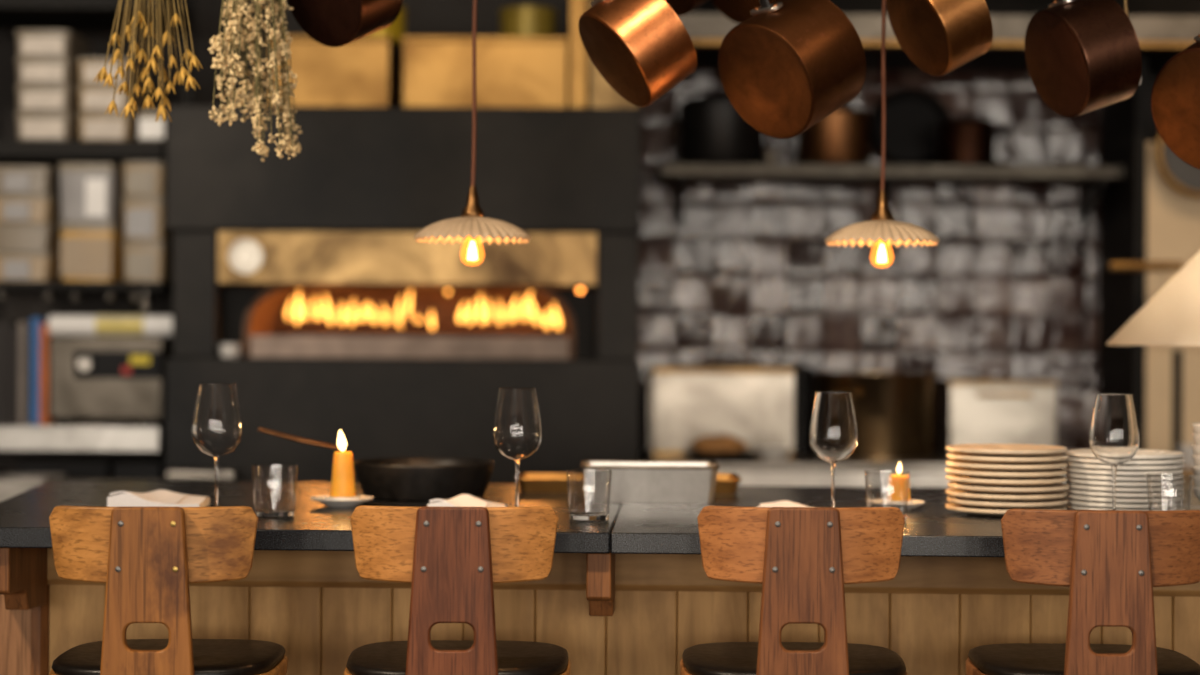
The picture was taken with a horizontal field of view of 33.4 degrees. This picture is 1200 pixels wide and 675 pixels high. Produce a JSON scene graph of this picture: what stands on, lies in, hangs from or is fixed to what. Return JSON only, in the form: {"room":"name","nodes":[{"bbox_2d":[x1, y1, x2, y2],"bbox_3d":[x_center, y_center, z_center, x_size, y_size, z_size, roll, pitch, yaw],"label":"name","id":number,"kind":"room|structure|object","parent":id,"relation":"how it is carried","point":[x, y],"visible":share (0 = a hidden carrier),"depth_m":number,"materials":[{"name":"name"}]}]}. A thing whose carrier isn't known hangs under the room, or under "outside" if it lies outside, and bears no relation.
{"room":"restaurant","nodes":[
{"label":"restaurant","id":0,"kind":"room"},
{"bbox_2d":[0,0,1158,469],"bbox_3d":[0.003,-0.600,7.850,13.000,3.900,0.100,0,0,0],"label":"wall","id":1,"kind":"structure","parent":0,"point":[423,17],"depth_m":7.80,"materials":[{"name":"paint"}]},
{"bbox_2d":[637,70,1099,448],"bbox_3d":[1.095,-0.594,7.705,1.936,3.900,0.190,0,0,0],"label":"wall","id":2,"kind":"structure","parent":0,"point":[973,197],"depth_m":7.61,"materials":[{"name":"tile"}]},
{"bbox_2d":[638,69,1099,460],"bbox_3d":[1.095,-0.587,7.602,1.896,2.130,0.026,0,0,0],"label":"wall tiles","id":3,"kind":"structure","parent":2,"relation":"attached to","point":[989,225],"depth_m":7.60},
{"bbox_2d":[658,163,1123,227],"bbox_3d":[1.069,-0.525,7.425,1.696,0.207,0.350,0,0,0],"label":"shelf","id":4,"kind":"object","parent":2,"relation":"attached to","point":[1092,179],"visible":0.94,"depth_m":7.25,"materials":[{"name":"metal"}]},
{"bbox_2d":[669,91,763,162],"bbox_3d":[0.448,-0.771,7.375,0.326,0.276,0.320,0,0,44],"label":"lidded pot","id":5,"kind":"object","parent":4,"relation":"on","point":[711,130],"visible":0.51,"depth_m":7.24,"materials":[{"name":"black metal"}]},
{"bbox_2d":[798,106,880,163],"bbox_3d":[0.864,-0.748,7.375,0.304,0.234,0.270,0,0,40],"label":"lidded pot","id":6,"kind":"object","parent":4,"relation":"on","point":[842,137],"visible":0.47,"depth_m":7.26,"materials":[{"name":"brown metal"}]},
{"bbox_2d":[870,88,950,163],"bbox_3d":[1.170,-0.790,7.542,0.314,0.307,0.094,0,0,0],"label":"lidded pot","id":7,"kind":"object","parent":4,"relation":"on","point":[911,113],"visible":0.73,"depth_m":7.56,"materials":[{"name":"black metal"}]},
{"bbox_2d":[926,115,1005,164],"bbox_3d":[1.349,-0.724,7.375,0.282,0.192,0.217,0,0,0],"label":"lidded pot","id":8,"kind":"object","parent":4,"relation":"on","point":[968,140],"visible":0.87,"depth_m":7.29,"materials":[{"name":"orange metal"}]},
{"bbox_2d":[1099,53,1146,448],"bbox_3d":[1.920,-0.590,7.350,0.043,3.900,0.500,0,0,0],"label":"pillar","id":9,"kind":"structure","parent":2,"relation":"attached to","point":[1123,124],"depth_m":7.24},
{"bbox_2d":[1024,0,1141,117],"bbox_3d":[0.949,-0.671,3.938,0.186,0.477,0.222,0,0,-17],"label":"saucepan","id":10,"kind":"object","parent":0,"point":[1082,57],"visible":1,"depth_m":3.87,"materials":[{"name":"orange metal"}]},
{"bbox_3d":[0.014,-2.600,0.650,13.000,0.100,14.500,0,0,0],"label":"ceiling","id":11,"kind":"structure","parent":0,"visible":0},
{"bbox_2d":[414,0,530,259],"bbox_3d":[-0.257,-1.349,4.120,0.241,2.404,0.241,0,0,0],"label":"pendant lamp","id":12,"kind":"object","parent":11,"relation":"hanging from","point":[472,226],"visible":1,"depth_m":4.10,"materials":[{"name":"white glass"}]},
{"bbox_2d":[825,0,939,262],"bbox_3d":[0.587,-1.345,4.120,0.235,2.404,0.235,0,0,0],"label":"pendant lamp","id":13,"kind":"object","parent":11,"relation":"hanging from","point":[882,229],"visible":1,"depth_m":4.10,"materials":[{"name":"white glass"}]},
{"bbox_2d":[678,0,1199,71],"bbox_3d":[1.251,-1.762,7.167,2.174,1.559,0.846,0,0,0],"label":"extraction hood","id":14,"kind":"object","parent":11,"relation":"hanging from","point":[1163,28],"visible":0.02,"depth_m":6.78,"materials":[{"name":"metal"}]},
{"bbox_3d":[0.109,-1.723,4.126,3.200,1.652,0.388,0,0,0],"label":"rack","id":15,"kind":"object","parent":11,"relation":"hanging from","visible":0},
{"bbox_2d":[93,0,201,121],"bbox_3d":[-0.887,-0.676,3.978,0.230,0.498,0.170,0,0,0],"label":"bundle","id":16,"kind":"object","parent":15,"relation":"hanging from","point":[148,29],"visible":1,"depth_m":3.97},
{"bbox_2d":[208,0,301,161],"bbox_3d":[-0.683,-0.637,3.975,0.178,0.574,0.195,0,0,-5],"label":"bundle","id":17,"kind":"object","parent":15,"relation":"hanging from","point":[280,50],"visible":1,"depth_m":3.96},
{"bbox_2d":[287,0,402,46],"bbox_3d":[-0.535,-0.753,4.051,0.212,0.328,0.240,0,0,39],"label":"saucepan","id":18,"kind":"object","parent":15,"relation":"hanging from","point":[331,23],"visible":0.98,"depth_m":4.04,"materials":[{"name":"orange metal"}]},
{"bbox_2d":[578,0,696,106],"bbox_3d":[0.074,-0.683,3.915,0.228,0.462,0.235,0,0,-29],"label":"saucepan","id":19,"kind":"object","parent":15,"relation":"hanging from","point":[642,49],"visible":1,"depth_m":3.83,"materials":[{"name":"orange metal"}]},
{"bbox_2d":[712,0,777,23],"bbox_3d":[0.316,-0.813,4.415,0.187,0.238,0.254,0,0,44],"label":"saucepan","id":20,"kind":"object","parent":15,"relation":"hanging from","point":[738,11],"visible":0.56,"depth_m":4.43,"materials":[{"name":"orange metal"}]},
{"bbox_2d":[718,0,865,138],"bbox_3d":[0.374,-0.650,3.905,0.256,0.525,0.246,0,0,-40],"label":"saucepan","id":21,"kind":"object","parent":15,"relation":"hanging from","point":[787,67],"visible":1,"depth_m":3.83,"materials":[{"name":"orange metal"}]},
{"bbox_2d":[887,0,992,76],"bbox_3d":[0.659,-0.713,3.930,0.205,0.397,0.210,0,0,-17],"label":"saucepan","id":22,"kind":"object","parent":15,"relation":"hanging from","point":[939,37],"visible":1,"depth_m":3.87,"materials":[{"name":"orange metal"}]},
{"bbox_2d":[1151,34,1199,169],"bbox_3d":[1.229,-0.614,3.907,0.236,0.588,0.261,0,0,-42],"label":"pan","id":23,"kind":"object","parent":15,"relation":"hanging from","point":[1175,97],"visible":1,"depth_m":3.90,"materials":[{"name":"red metal"}]},
{"bbox_3d":[-0.007,1.400,0.650,13.000,0.100,14.500,0,0,0],"label":"floor","id":24,"kind":"structure","parent":0,"visible":0},
{"bbox_2d":[0,473,66,501],"bbox_3d":[-1.882,0.898,6.575,0.190,0.885,0.250,0,0,0],"label":"drawer unit","id":25,"kind":"object","parent":24,"relation":"on","point":[13,484],"visible":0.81,"depth_m":6.45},
{"bbox_2d":[0,0,193,480],"bbox_3d":[-1.935,-0.035,7.220,0.819,2.750,0.560,0,0,0],"label":"shelving unit","id":26,"kind":"object","parent":24,"relation":"on","point":[100,435],"visible":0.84,"depth_m":6.97,"materials":[{"name":"metal"}]},
{"bbox_2d":[0,322,18,424],"bbox_3d":[-2.097,0.124,7.090,0.063,0.360,0.200,0,0,0],"label":"book","id":27,"kind":"object","parent":26,"relation":"on","point":[4,326],"visible":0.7,"depth_m":6.99,"materials":[{"name":"brown fabric"}]},
{"bbox_2d":[10,326,18,424],"bbox_3d":[-2.048,0.132,7.090,0.028,0.346,0.200,0,0,0],"label":"book","id":28,"kind":"object","parent":26,"relation":"on","point":[14,330],"visible":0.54,"depth_m":6.99,"materials":[{"name":"grey paper"}]},
{"bbox_2d":[18,322,30,424],"bbox_3d":[-2.020,0.125,7.090,0.024,0.360,0.200,0,0,0],"label":"book","id":29,"kind":"object","parent":26,"relation":"on","point":[23,326],"visible":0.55,"depth_m":6.99,"materials":[{"name":"grey paper"}]},
{"bbox_2d":[26,330,30,424],"bbox_3d":[-1.998,0.139,7.090,0.016,0.332,0.200,0,0,0],"label":"book","id":30,"kind":"object","parent":26,"relation":"on","point":[28,332],"visible":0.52,"depth_m":6.99,"materials":[{"name":"brown paper"}]},
{"bbox_2d":[0,195,61,280],"bbox_3d":[-2.037,-0.348,7.161,0.225,0.301,0.332,0,0,0],"label":"storage box","id":31,"kind":"object","parent":26,"relation":"on","point":[13,266],"depth_m":7.00,"materials":[{"name":"beige plastic"}]},
{"bbox_2d":[0,166,60,197],"bbox_3d":[-2.037,-0.551,7.161,0.224,0.098,0.332,0,0,0],"label":"tub","id":32,"kind":"object","parent":31,"relation":"on","point":[14,180],"visible":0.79,"depth_m":7.00,"materials":[{"name":"plastic"}]},
{"bbox_2d":[31,318,48,424],"bbox_3d":[-1.974,0.118,7.090,0.030,0.374,0.200,0,0,0],"label":"book","id":33,"kind":"object","parent":26,"relation":"on","point":[35,322],"visible":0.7,"depth_m":6.99,"materials":[{"name":"blue fabric"}]},
{"bbox_2d":[16,85,79,139],"bbox_3d":[-1.953,-0.787,7.161,0.196,0.196,0.332,0,0,0],"label":"tub","id":34,"kind":"object","parent":26,"relation":"on","point":[30,125],"depth_m":7.00,"materials":[{"name":"plastic"}]},
{"bbox_2d":[16,30,91,88],"bbox_3d":[-1.953,-0.982,7.161,0.196,0.187,0.332,0,0,0],"label":"tub","id":35,"kind":"object","parent":34,"relation":"on","point":[31,71],"depth_m":7.00,"materials":[{"name":"plastic"}]},
{"bbox_2d":[40,324,55,424],"bbox_3d":[-1.944,0.129,7.090,0.026,0.353,0.200,0,0,0],"label":"book","id":36,"kind":"object","parent":26,"relation":"on","point":[45,336],"visible":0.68,"depth_m":6.99,"materials":[{"name":"orange fabric"}]},
{"bbox_2d":[15,454,132,479],"bbox_3d":[-1.882,0.463,7.175,0.329,0.070,0.362,0,0,0],"label":"bin","id":37,"kind":"object","parent":26,"relation":"on","point":[75,466],"visible":0.73,"depth_m":7.00,"materials":[{"name":"metal"}]},
{"bbox_2d":[60,222,127,281],"bbox_3d":[-1.798,-0.300,7.161,0.196,0.206,0.332,0,0,0],"label":"tub","id":38,"kind":"object","parent":26,"relation":"on","point":[89,251],"visible":0.78,"depth_m":7.00,"materials":[{"name":"grey plastic"}]},
{"bbox_2d":[59,163,125,224],"bbox_3d":[-1.800,-0.508,7.161,0.200,0.203,0.332,0,0,0],"label":"tub","id":39,"kind":"object","parent":38,"relation":"on","point":[89,192],"visible":0.81,"depth_m":7.00,"materials":[{"name":"grey plastic"}]},
{"bbox_2d":[49,337,172,424],"bbox_3d":[-1.730,0.152,7.164,0.399,0.307,0.392,0,0,0],"label":"machine","id":40,"kind":"object","parent":26,"relation":"on","point":[91,378],"visible":0.93,"depth_m":7.00,"materials":[{"name":"metal"}]},
{"bbox_2d":[48,315,171,336],"bbox_3d":[-1.713,-0.040,7.039,0.440,0.079,0.081,0,0,0],"label":"roll","id":41,"kind":"object","parent":40,"relation":"on","point":[59,325],"visible":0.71,"depth_m":7.01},
{"bbox_2d":[78,85,147,140],"bbox_3d":[-1.739,-0.786,7.161,0.190,0.196,0.332,0,0,0],"label":"tub","id":42,"kind":"object","parent":26,"relation":"on","point":[92,125],"depth_m":7.00,"materials":[{"name":"beige plastic"}]},
{"bbox_2d":[78,58,146,93],"bbox_3d":[-1.739,-0.933,7.161,0.189,0.091,0.332,0,0,0],"label":"tub","id":43,"kind":"object","parent":42,"relation":"on","point":[89,68],"visible":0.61,"depth_m":7.00,"materials":[{"name":"beige plastic"}]},
{"bbox_2d":[112,454,163,479],"bbox_3d":[-1.621,0.464,7.175,0.172,0.070,0.362,0,0,0],"label":"bin","id":44,"kind":"object","parent":26,"relation":"on","point":[137,466],"visible":0.76,"depth_m":7.00,"materials":[{"name":"metal"}]},
{"bbox_2d":[123,242,172,282],"bbox_3d":[-1.601,-0.266,7.161,0.150,0.140,0.332,0,0,0],"label":"tub","id":45,"kind":"object","parent":26,"relation":"on","point":[143,261],"visible":0.79,"depth_m":7.00,"materials":[{"name":"beige plastic"}]},
{"bbox_2d":[123,161,172,243],"bbox_3d":[-1.601,-0.479,7.161,0.151,0.280,0.332,0,0,0],"label":"tub","id":46,"kind":"object","parent":45,"relation":"on","point":[144,218],"depth_m":7.00,"materials":[{"name":"beige plastic"}]},
{"bbox_2d":[138,111,165,141],"bbox_3d":[-1.571,-0.741,7.161,0.098,0.106,0.332,0,0,0],"label":"tub","id":47,"kind":"object","parent":26,"relation":"on","point":[149,129],"visible":0.55,"depth_m":7.00,"materials":[{"name":"plastic"}]},
{"bbox_2d":[49,506,287,674],"bbox_3d":[-0.755,0.814,3.496,0.395,1.067,0.396,0,0,-2],"label":"bar stool","id":48,"kind":"object","parent":24,"relation":"on","point":[147,559],"visible":1,"depth_m":3.33,"materials":[{"name":"wood"}]},
{"bbox_2d":[164,105,640,483],"bbox_3d":[-0.671,0.281,7.149,1.612,2.130,1.021,0,0,0],"label":"oven","id":49,"kind":"object","parent":24,"relation":"on","point":[339,219],"visible":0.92,"depth_m":6.78,"materials":[{"name":"metal"}]},
{"bbox_2d":[269,35,402,106],"bbox_3d":[-0.940,-0.917,7.198,0.425,0.264,0.504,0,0,0],"label":"box","id":50,"kind":"object","parent":49,"relation":"on","point":[366,71],"visible":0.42,"depth_m":6.95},
{"bbox_2d":[368,6,405,46],"bbox_3d":[-0.788,-1.114,7.150,0.188,0.129,0.188,0,0,0],"label":"round tin","id":51,"kind":"object","parent":50,"relation":"on","point":[396,29],"visible":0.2,"depth_m":7.09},
{"bbox_2d":[166,105,640,241],"bbox_3d":[-0.667,-0.573,7.220,1.612,0.422,0.880,0,0,0],"label":"hood","id":52,"kind":"object","parent":49,"relation":"attached to","point":[358,172],"depth_m":6.78,"materials":[{"name":"metal"}]},
{"bbox_2d":[284,290,560,335],"bbox_3d":[-0.653,-0.103,7.349,1.021,0.190,0.229,0,0,0],"label":"fire","id":53,"kind":"object","parent":49,"relation":"in","point":[330,325],"visible":0.97,"depth_m":7.36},
{"bbox_2d":[401,36,569,106],"bbox_3d":[-0.400,-0.915,7.198,0.581,0.264,0.504,0,0,0],"label":"box","id":54,"kind":"object","parent":49,"relation":"on","point":[512,71],"visible":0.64,"depth_m":6.95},
{"bbox_2d":[499,6,556,36],"bbox_3d":[-0.257,-1.107,7.150,0.206,0.122,0.206,0,0,0],"label":"round tin","id":55,"kind":"object","parent":54,"relation":"on","point":[533,21],"visible":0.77,"depth_m":7.06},
{"bbox_2d":[569,0,587,107],"bbox_3d":[-0.074,-1.042,6.950,0.062,0.522,0.060,0,0,0],"label":"steel post","id":56,"kind":"object","parent":49,"relation":"on","point":[578,56],"visible":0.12,"depth_m":6.92,"materials":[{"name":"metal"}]},
{"bbox_2d":[589,0,638,107],"bbox_3d":[0.051,-0.997,7.150,0.175,0.432,0.300,0,0,0],"label":"box","id":57,"kind":"object","parent":49,"relation":"on","point":[601,94],"visible":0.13,"depth_m":7.00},
{"bbox_2d":[344,505,570,674],"bbox_3d":[-0.250,0.815,3.496,0.395,1.069,0.396,0,0,-1],"label":"bar stool","id":58,"kind":"object","parent":24,"relation":"on","point":[452,558],"visible":1,"depth_m":3.33,"materials":[{"name":"wood"}]},
{"bbox_2d":[0,548,1199,674],"bbox_3d":[0.103,0.870,4.122,2.814,0.961,1.026,0,0,2],"label":"bar counter","id":59,"kind":"object","parent":24,"relation":"on","point":[612,614],"depth_m":3.85,"materials":[{"name":"brown wood"}]},
{"bbox_2d":[0,480,1199,557],"bbox_3d":[0.061,0.369,4.172,2.821,0.038,1.171,0,0,2],"label":"countertop","id":60,"kind":"structure","parent":59,"relation":"on","point":[931,529],"depth_m":3.95,"materials":[{"name":"black stone"}]},
{"bbox_2d":[107,490,209,506],"bbox_3d":[-0.895,0.326,4.060,0.199,0.037,0.138,0,0,3],"label":"napkin","id":61,"kind":"object","parent":60,"relation":"on","point":[157,498],"visible":0.87,"depth_m":4.00,"materials":[{"name":"white fabric"}]},
{"bbox_2d":[191,383,241,506],"bbox_3d":[-0.740,0.217,3.860,0.096,0.257,0.096,0,0,34],"label":"wine glass","id":62,"kind":"object","parent":60,"relation":"on","point":[216,431],"visible":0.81,"depth_m":3.83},
{"bbox_2d":[191,383,241,455],"bbox_3d":[-0.739,0.159,3.860,0.096,0.141,0.096,0,0,34],"label":"bowl","id":63,"kind":"object","parent":62,"relation":"on","point":[216,430],"depth_m":3.82,"materials":[{"name":"clear glass"}]},
{"bbox_2d":[310,495,372,506],"bbox_3d":[-0.531,0.337,4.120,0.130,0.020,0.130,0,0,0],"label":"saucer","id":64,"kind":"object","parent":60,"relation":"on","point":[329,501],"visible":0.93,"depth_m":4.08,"materials":[{"name":"white ceramic"}]},
{"bbox_2d":[330,430,355,496],"bbox_3d":[-0.529,0.264,4.120,0.054,0.150,0.054,0,0,0],"label":"candle","id":65,"kind":"object","parent":64,"relation":"on","point":[343,482],"visible":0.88,"depth_m":4.10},
{"bbox_2d":[258,427,493,501],"bbox_3d":[-0.488,0.272,4.360,0.514,0.150,0.305,0,0,0],"label":"skillet","id":66,"kind":"object","parent":60,"relation":"on","point":[417,479],"visible":0.88,"depth_m":4.25,"materials":[{"name":"black metal"}]},
{"bbox_2d":[427,494,507,506],"bbox_3d":[-0.267,0.334,4.020,0.166,0.029,0.138,0,0,2],"label":"napkin","id":67,"kind":"object","parent":60,"relation":"on","point":[463,500],"visible":0.65,"depth_m":4.00,"materials":[{"name":"white fabric"}]},
{"bbox_2d":[493,388,541,506],"bbox_3d":[-0.159,0.223,3.840,0.094,0.251,0.094,0,0,-26],"label":"wine glass","id":68,"kind":"object","parent":60,"relation":"on","point":[517,431],"visible":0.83,"depth_m":3.81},
{"bbox_2d":[493,388,541,459],"bbox_3d":[-0.159,0.167,3.840,0.094,0.138,0.094,0,0,-26],"label":"bowl","id":69,"kind":"object","parent":68,"relation":"on","point":[517,431],"depth_m":3.81,"materials":[{"name":"clear glass"}]},
{"bbox_2d":[566,470,611,521],"bbox_3d":[-0.021,0.302,3.830,0.088,0.096,0.088,0,0,0],"label":"tumbler","id":70,"kind":"object","parent":60,"relation":"on","point":[576,516],"visible":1,"depth_m":3.81,"materials":[{"name":"clear glass"}]},
{"bbox_2d":[519,473,741,492],"bbox_3d":[0.064,0.333,4.580,0.513,0.034,0.171,0,0,0],"label":"brass tray","id":71,"kind":"object","parent":60,"relation":"on","point":[528,482],"visible":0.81,"depth_m":4.51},
{"bbox_2d":[581,460,719,502],"bbox_3d":[0.107,0.310,4.305,0.296,0.080,0.181,0,0,0],"label":"metal container","id":72,"kind":"object","parent":60,"relation":"on","point":[632,481],"visible":1,"depth_m":4.22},
{"bbox_2d":[809,391,857,507],"bbox_3d":[0.448,0.228,3.840,0.093,0.248,0.093,0,0,-22],"label":"wine glass","id":73,"kind":"object","parent":60,"relation":"on","point":[833,437],"visible":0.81,"depth_m":3.81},
{"bbox_2d":[809,391,857,462],"bbox_3d":[0.448,0.172,3.840,0.093,0.136,0.093,0,0,-22],"label":"bowl","id":74,"kind":"object","parent":73,"relation":"on","point":[833,437],"depth_m":3.81,"materials":[{"name":"clear glass"}]},
{"bbox_2d":[869,499,924,510],"bbox_3d":[0.609,0.343,4.100,0.115,0.020,0.115,0,0,0],"label":"saucer","id":75,"kind":"object","parent":60,"relation":"on","point":[911,504],"visible":0.84,"depth_m":4.07,"materials":[{"name":"white ceramic"}]},
{"bbox_2d":[888,462,909,500],"bbox_3d":[0.613,0.299,4.100,0.047,0.090,0.047,0,0,0],"label":"candle","id":76,"kind":"object","parent":75,"relation":"on","point":[898,485],"visible":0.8,"depth_m":4.08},
{"bbox_2d":[945,502,1066,515],"bbox_3d":[0.816,0.346,4.022,0.239,0.016,0.239,0,0,7],"label":"dinner plate","id":77,"kind":"object","parent":60,"relation":"on","point":[951,506],"visible":0.47,"depth_m":3.96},
{"bbox_2d":[947,496,1067,508],"bbox_3d":[0.818,0.331,4.020,0.239,0.016,0.239,0,0,-44],"label":"dinner plate","id":78,"kind":"object","parent":77,"relation":"on","point":[953,499],"visible":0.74,"depth_m":3.94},
{"bbox_2d":[946,488,1066,501],"bbox_3d":[0.816,0.316,4.017,0.239,0.016,0.239,0,0,-17],"label":"dinner plate","id":79,"kind":"object","parent":78,"relation":"on","point":[951,491],"visible":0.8,"depth_m":3.93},
{"bbox_2d":[948,481,1068,494],"bbox_3d":[0.820,0.301,4.017,0.239,0.016,0.239,0,0,27],"label":"dinner plate","id":80,"kind":"object","parent":79,"relation":"on","point":[952,484],"visible":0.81,"depth_m":3.94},
{"bbox_2d":[946,473,1066,486],"bbox_3d":[0.817,0.287,4.023,0.239,0.016,0.239,0,0,-40],"label":"dinner plate","id":81,"kind":"object","parent":80,"relation":"on","point":[953,477],"visible":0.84,"depth_m":3.94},
{"bbox_2d":[945,466,1066,478],"bbox_3d":[0.816,0.272,4.020,0.239,0.016,0.239,0,0,37],"label":"dinner plate","id":82,"kind":"object","parent":81,"relation":"on","point":[952,469],"visible":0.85,"depth_m":3.94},
{"bbox_2d":[946,459,1067,471],"bbox_3d":[0.817,0.257,4.019,0.239,0.016,0.239,0,0,-10],"label":"dinner plate","id":83,"kind":"object","parent":82,"relation":"on","point":[952,462],"visible":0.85,"depth_m":3.93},
{"bbox_2d":[947,452,1067,464],"bbox_3d":[0.818,0.243,4.020,0.239,0.016,0.239,0,0,10],"label":"dinner plate","id":84,"kind":"object","parent":83,"relation":"on","point":[954,455],"visible":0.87,"depth_m":3.94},
{"bbox_2d":[946,444,1067,456],"bbox_3d":[0.817,0.228,4.020,0.239,0.016,0.239,0,0,-10],"label":"dinner plate","id":85,"kind":"object","parent":84,"relation":"on","point":[990,450],"visible":1,"depth_m":3.97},
{"bbox_2d":[1089,393,1139,509],"bbox_3d":[0.977,0.231,3.800,0.093,0.248,0.093,0,0,-12],"label":"wine glass","id":86,"kind":"object","parent":60,"relation":"on","point":[1114,440],"visible":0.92,"depth_m":3.77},
{"bbox_2d":[1089,393,1139,464],"bbox_3d":[0.977,0.175,3.800,0.093,0.136,0.093,0,0,-12],"label":"bowl","id":87,"kind":"object","parent":86,"relation":"on","point":[1114,430],"depth_m":3.77,"materials":[{"name":"clear glass"}]},
{"bbox_2d":[1065,504,1183,510],"bbox_3d":[1.062,0.347,4.051,0.233,0.016,0.233,0,0,-19],"label":"dinner plate","id":88,"kind":"object","parent":60,"relation":"on","point":[1069,506],"visible":0.25,"depth_m":4.00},
{"bbox_2d":[1066,497,1182,509],"bbox_3d":[1.060,0.336,4.051,0.233,0.016,0.233,0,0,17],"label":"dinner plate","id":89,"kind":"object","parent":88,"relation":"on","point":[1070,501],"visible":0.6,"depth_m":3.96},
{"bbox_2d":[1066,493,1183,503],"bbox_3d":[1.062,0.326,4.049,0.233,0.016,0.233,0,0,-28],"label":"dinner plate","id":90,"kind":"object","parent":89,"relation":"on","point":[1069,495],"visible":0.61,"depth_m":3.96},
{"bbox_2d":[1065,488,1183,498],"bbox_3d":[1.062,0.315,4.050,0.233,0.016,0.233,0,0,36],"label":"dinner plate","id":91,"kind":"object","parent":90,"relation":"on","point":[1070,490],"visible":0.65,"depth_m":3.96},
{"bbox_2d":[1066,482,1183,492],"bbox_3d":[1.061,0.304,4.050,0.233,0.016,0.233,0,0,21],"label":"dinner plate","id":92,"kind":"object","parent":91,"relation":"on","point":[1071,485],"visible":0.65,"depth_m":3.96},
{"bbox_2d":[1067,477,1184,487],"bbox_3d":[1.063,0.293,4.051,0.233,0.016,0.233,0,0,-7],"label":"dinner plate","id":93,"kind":"object","parent":92,"relation":"on","point":[1069,479],"visible":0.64,"depth_m":3.96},
{"bbox_2d":[1065,472,1183,481],"bbox_3d":[1.061,0.282,4.049,0.233,0.016,0.233,0,0,-12],"label":"dinner plate","id":94,"kind":"object","parent":93,"relation":"on","point":[1068,474],"visible":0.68,"depth_m":3.96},
{"bbox_2d":[1064,466,1182,476],"bbox_3d":[1.060,0.272,4.050,0.233,0.016,0.233,0,0,-19],"label":"dinner plate","id":95,"kind":"object","parent":94,"relation":"on","point":[1069,469],"visible":0.59,"depth_m":3.96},
{"bbox_2d":[1065,461,1183,471],"bbox_3d":[1.061,0.261,4.051,0.233,0.016,0.233,0,0,-1],"label":"dinner plate","id":96,"kind":"object","parent":95,"relation":"on","point":[1070,464],"visible":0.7,"depth_m":3.96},
{"bbox_2d":[1067,456,1183,465],"bbox_3d":[1.062,0.250,4.049,0.233,0.016,0.233,0,0,-8],"label":"dinner plate","id":97,"kind":"object","parent":96,"relation":"on","point":[1070,458],"visible":0.54,"depth_m":3.96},
{"bbox_2d":[1065,449,1183,460],"bbox_3d":[1.061,0.239,4.049,0.233,0.016,0.233,0,0,5],"label":"dinner plate","id":98,"kind":"object","parent":97,"relation":"on","point":[1141,454],"visible":0.59,"depth_m":4.00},
{"bbox_2d":[1106,251,1199,345],"bbox_3d":[1.460,0.064,4.660,0.545,0.587,0.545,0,0,0],"label":"table lamp","id":99,"kind":"object","parent":60,"relation":"on","point":[1171,317],"visible":0.91,"depth_m":4.55,"materials":[{"name":"beige fabric"}]},
{"bbox_2d":[680,506,907,674],"bbox_3d":[0.337,0.817,3.496,0.395,1.072,0.396,0,0,1],"label":"bar stool","id":100,"kind":"object","parent":24,"relation":"on","point":[802,558],"visible":1,"depth_m":3.33,"materials":[{"name":"wood"}]},
{"bbox_2d":[643,450,1066,487],"bbox_3d":[0.982,0.893,7.218,1.644,0.924,0.744,0,0,0],"label":"counter","id":101,"kind":"object","parent":24,"relation":"on","point":[805,469],"visible":0.09,"depth_m":6.85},
{"bbox_2d":[646,366,794,457],"bbox_3d":[0.429,0.268,7.329,0.533,0.319,0.443,0,0,0],"label":"box","id":102,"kind":"object","parent":101,"relation":"on","point":[754,405],"visible":0.94,"depth_m":7.15,"materials":[{"name":"metal"}]},
{"bbox_2d":[682,451,759,461],"bbox_3d":[0.426,0.414,6.980,0.279,0.026,0.279,0,0,0],"label":"serving dish","id":103,"kind":"object","parent":101,"relation":"on","point":[745,455],"visible":0.81,"depth_m":6.88,"materials":[{"name":"black metal"}]},
{"bbox_2d":[691,434,747,453],"bbox_3d":[0.416,0.370,6.980,0.201,0.066,0.125,0,0,0],"label":"bread loaf","id":104,"kind":"object","parent":103,"relation":"on","point":[723,443],"visible":1,"depth_m":6.94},
{"bbox_2d":[757,447,790,460],"bbox_3d":[0.605,0.406,6.950,0.120,0.045,0.120,0,0,0],"label":"bowl","id":105,"kind":"object","parent":101,"relation":"on","point":[766,453],"visible":1,"depth_m":6.91,"materials":[{"name":"ceramic"}]},
{"bbox_2d":[790,361,813,452],"bbox_3d":[0.751,0.259,7.500,0.104,0.340,0.104,0,0,0],"label":"pot","id":106,"kind":"object","parent":101,"relation":"on","point":[804,375],"visible":0.74,"depth_m":7.45,"materials":[{"name":"metal"}]},
{"bbox_2d":[814,372,938,458],"bbox_3d":[1.007,0.280,7.303,0.453,0.302,0.482,0,0,0],"label":"stock pot","id":107,"kind":"object","parent":101,"relation":"on","point":[896,413],"visible":0.81,"depth_m":7.10,"materials":[{"name":"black metal"}]},
{"bbox_2d":[938,379,1057,455],"bbox_3d":[1.451,0.294,7.361,0.391,0.277,0.378,0,0,0],"label":"box","id":108,"kind":"object","parent":101,"relation":"on","point":[970,411],"visible":0.71,"depth_m":7.20,"materials":[{"name":"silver metal"}]},
{"bbox_2d":[966,509,1199,674],"bbox_3d":[0.849,0.821,3.496,0.395,1.069,0.396,0,0,2],"label":"bar stool","id":109,"kind":"object","parent":24,"relation":"on","point":[1111,562],"visible":1,"depth_m":3.32,"materials":[{"name":"wood"}]},
{"bbox_2d":[1109,142,1199,489],"bbox_3d":[2.112,0.334,7.257,0.671,2.055,0.586,0,0,0],"label":"tall cabinet","id":110,"kind":"object","parent":24,"relation":"on","point":[1172,376],"visible":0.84,"depth_m":7.10,"materials":[{"name":"beige paint"}]},
{"bbox_2d":[1156,134,1199,197],"bbox_3d":[2.123,-0.659,7.058,0.340,0.340,0.079,0,0,0],"label":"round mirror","id":111,"kind":"object","parent":110,"relation":"attached to","point":[1181,176],"visible":0.56,"depth_m":7.03,"materials":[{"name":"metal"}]},
{"bbox_2d":[1162,141,1199,191],"bbox_3d":[2.123,-0.659,7.032,0.316,0.316,0.012,0,0,0],"label":"mirror glass","id":112,"kind":"object","parent":111,"relation":"attached to","point":[1183,177],"depth_m":7.03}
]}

